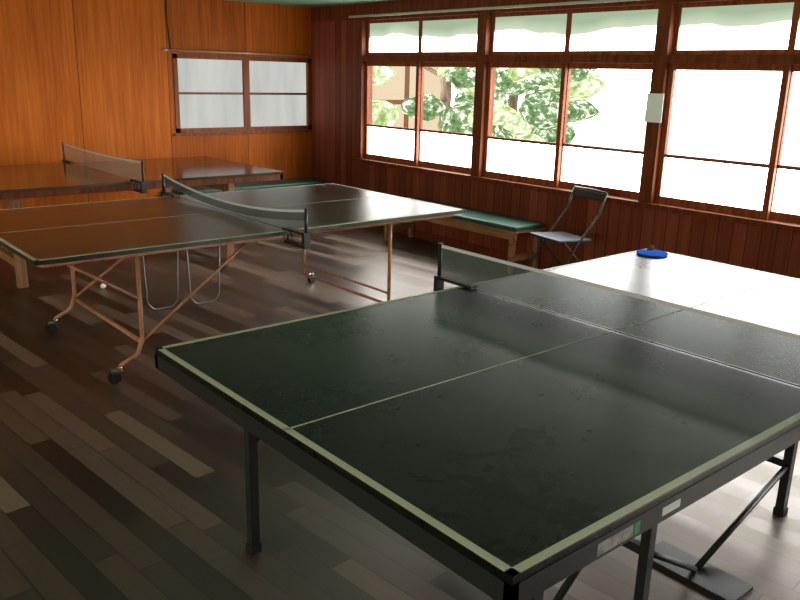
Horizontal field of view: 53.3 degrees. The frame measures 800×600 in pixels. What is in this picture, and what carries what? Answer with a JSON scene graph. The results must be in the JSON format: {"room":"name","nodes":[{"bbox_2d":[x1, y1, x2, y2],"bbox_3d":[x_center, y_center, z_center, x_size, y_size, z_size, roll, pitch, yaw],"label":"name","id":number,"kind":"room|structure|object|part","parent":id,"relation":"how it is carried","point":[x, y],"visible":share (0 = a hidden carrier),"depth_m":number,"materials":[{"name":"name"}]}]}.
{"room":"table tennis room","nodes":[
{"label":"table tennis room","id":0,"kind":"room"},
{"bbox_2d":[0,0,311,209],"bbox_3d":[-4.685,-1.488,6.504,9.800,2.330,0.120,-12,20,-39],"label":"wall","id":1,"kind":"structure","parent":0,"point":[96,76],"depth_m":7.90,"materials":[{"name":"orange wood"}]},
{"bbox_2d":[166,0,172,51],"bbox_3d":[-2.339,-2.799,8.068,0.054,0.543,0.009,-12,20,-39],"label":"cable","id":2,"kind":"object","parent":1,"relation":"attached to","point":[166,0],"visible":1,"depth_m":8.05,"materials":[{"name":"brown plastic"}]},
{"bbox_2d":[162,49,309,56],"bbox_3d":[-1.728,-2.671,8.620,1.780,0.020,0.048,-12,20,-39],"label":"curtain rod","id":3,"kind":"object","parent":1,"relation":"attached to","point":[162,49],"visible":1,"depth_m":8.56,"materials":[{"name":"silver metal"}]},
{"bbox_2d":[172,53,311,135],"bbox_3d":[-1.716,-2.261,8.809,1.725,0.830,0.090,-12,20,-39],"label":"window","id":4,"kind":"structure","parent":1,"relation":"in","point":[214,94],"depth_m":8.78,"materials":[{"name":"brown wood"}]},
{"bbox_2d":[230,0,395,6],"bbox_3d":[-0.781,-1.299,1.716,9.950,0.100,12.300,-12,20,-39],"label":"ceiling","id":5,"kind":"structure","parent":0,"point":[301,3],"depth_m":8.42,"materials":[{"name":"green paint"}]},
{"bbox_2d":[0,227,799,599],"bbox_3d":[-0.841,1.038,2.376,9.950,0.100,12.300,-12,20,-39],"label":"floor","id":6,"kind":"structure","parent":0,"point":[134,488],"depth_m":3.24,"materials":[{"name":"brown wood"}]},
{"bbox_2d":[0,142,284,287],"bbox_3d":[-2.577,-0.823,6.904,2.740,0.935,1.854,-12,20,-39],"label":"table","id":7,"kind":"object","parent":6,"relation":"on","point":[81,171],"visible":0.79,"depth_m":6.60,"materials":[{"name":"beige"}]},
{"bbox_2d":[0,173,464,383],"bbox_3d":[-1.109,-0.264,5.113,2.740,0.905,1.854,-12,20,-39],"label":"table","id":8,"kind":"object","parent":6,"relation":"on","point":[68,235],"visible":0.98,"depth_m":4.72,"materials":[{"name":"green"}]},
{"bbox_2d":[172,178,326,194],"bbox_3d":[-1.656,-1.090,8.898,1.800,0.410,0.380,-12,20,-39],"label":"bench","id":9,"kind":"object","parent":6,"relation":"on","point":[297,181],"visible":0.26,"depth_m":8.86,"materials":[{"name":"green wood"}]},
{"bbox_2d":[384,197,544,268],"bbox_3d":[0.536,-0.640,7.505,0.380,0.410,1.800,-12,20,-39],"label":"bench","id":10,"kind":"object","parent":6,"relation":"on","point":[497,225],"visible":0.55,"depth_m":7.00,"materials":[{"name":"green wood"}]},
{"bbox_2d":[405,197,543,231],"bbox_3d":[0.540,-0.818,7.454,0.370,0.040,1.790,-12,20,-39],"label":"cushion","id":11,"kind":"object","parent":10,"relation":"on","point":[476,218],"depth_m":7.02,"materials":[{"name":"green leather"}]},
{"bbox_2d":[155,243,799,599],"bbox_3d":[0.752,0.399,2.913,2.744,0.918,1.854,-12,20,-39],"label":"table","id":12,"kind":"object","parent":6,"relation":"on","point":[519,426],"visible":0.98,"depth_m":2.26,"materials":[{"name":"green"}]},
{"bbox_2d":[636,245,667,256],"bbox_3d":[1.307,-0.255,4.132,0.156,0.016,0.248,6,16,14],"label":"paddle","id":13,"kind":"object","parent":12,"relation":"on","point":[651,252],"visible":1,"depth_m":4.08,"materials":[{"name":"blue rubber"}]},
{"bbox_3d":[1.295,-0.240,4.090,0.156,0.008,0.156,6,16,14],"label":"blade","id":14,"kind":"part","parent":13,"relation":"part of","materials":[{"name":"blue rubber"}]},
{"bbox_2d":[528,186,607,266],"bbox_3d":[1.299,-0.488,6.348,0.546,0.784,0.406,-7,18,-27],"label":"folding chair","id":15,"kind":"object","parent":6,"relation":"on","point":[556,237],"visible":0.81,"depth_m":6.30,"materials":[{"name":"grey metal"}]},
{"bbox_3d":[1.273,-0.498,6.331,0.350,0.045,0.360,-7,18,-27],"label":"seat","id":16,"kind":"part","parent":15,"relation":"part of","materials":[{"name":"grey plastic"}]},
{"bbox_3d":[1.509,-0.843,6.359,0.032,0.060,0.380,-7,18,-27],"label":"backrest","id":17,"kind":"part","parent":15,"relation":"part of","materials":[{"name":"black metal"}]},
{"bbox_2d":[311,0,799,278],"bbox_3d":[2.864,-0.873,5.007,0.175,2.330,12.050,-12,20,-39],"label":"wall","id":18,"kind":"structure","parent":0,"point":[339,57],"depth_m":7.09,"materials":[{"name":"brown wood"}]},
{"bbox_2d":[364,15,477,173],"bbox_3d":[0.196,-2.079,8.010,0.070,1.453,1.710,-12,20,-39],"label":"window","id":19,"kind":"structure","parent":18,"relation":"in","point":[444,35],"depth_m":8.01,"materials":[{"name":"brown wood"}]},
{"bbox_2d":[374,224,559,268],"bbox_3d":[2.792,0.223,5.277,0.012,0.070,12.050,-12,20,-39],"label":"baseboard","id":20,"kind":"structure","parent":18,"relation":"attached to","point":[436,238],"depth_m":7.70,"materials":[{"name":"brown wood"}]},
{"bbox_2d":[349,0,639,17],"bbox_3d":[2.766,-1.869,4.733,0.075,0.020,10.220,-12,20,-39],"label":"track","id":21,"kind":"object","parent":18,"relation":"attached to","point":[590,1],"visible":1,"depth_m":6.87,"materials":[{"name":"silver metal"}]},
{"bbox_2d":[482,5,658,198],"bbox_3d":[1.372,-1.670,6.668,0.070,1.453,1.730,-12,20,-39],"label":"window","id":22,"kind":"structure","parent":18,"relation":"in","point":[627,30],"depth_m":6.63,"materials":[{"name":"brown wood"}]},
{"bbox_2d":[644,93,663,122],"bbox_3d":[1.898,-1.433,5.947,0.004,0.210,0.140,-12,20,-39],"label":"paper notice","id":23,"kind":"object","parent":18,"relation":"attached to","point":[654,104],"visible":1,"depth_m":5.94,"materials":[{"name":"white paper"}]},
{"bbox_2d":[654,0,799,223],"bbox_3d":[2.554,-1.259,5.319,0.070,1.453,1.730,-12,20,-39],"label":"window","id":24,"kind":"structure","parent":18,"relation":"in","point":[771,191],"depth_m":5.54,"materials":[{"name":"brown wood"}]},
{"label":"outside","id":25,"kind":"structure","parent":0,"visible":0},
{"bbox_2d":[518,109,799,166],"bbox_3d":[11.676,-3.867,21.332,34.300,0.250,42.000,-12,20,-39],"label":"ground","id":26,"kind":"structure","parent":25,"point":[715,137],"depth_m":25.80,"materials":[{"name":"white"}]},
{"bbox_2d":[372,66,439,130],"bbox_3d":[-2.560,-6.779,22.291,7.200,4.132,5.894,-12,20,-39],"label":"outbuilding","id":27,"kind":"structure","parent":26,"relation":"on","point":[401,86],"depth_m":21.60,"materials":[{"name":"paint"}]},
{"bbox_2d":[372,66,544,141],"bbox_3d":[0.922,-4.193,12.319,3.453,4.756,3.809,-2,16,-13],"label":"tree","id":28,"kind":"object","parent":26,"relation":"on","point":[384,113],"visible":0.27,"depth_m":12.54,"materials":[{"name":"green plant"}]},
{"bbox_2d":[437,68,605,143],"bbox_3d":[1.789,-4.344,13.504,3.364,4.445,3.550,6,16,16],"label":"tree","id":29,"kind":"object","parent":26,"relation":"on","point":[539,109],"visible":0.27,"depth_m":12.88,"materials":[{"name":"green plant"}]}
]}

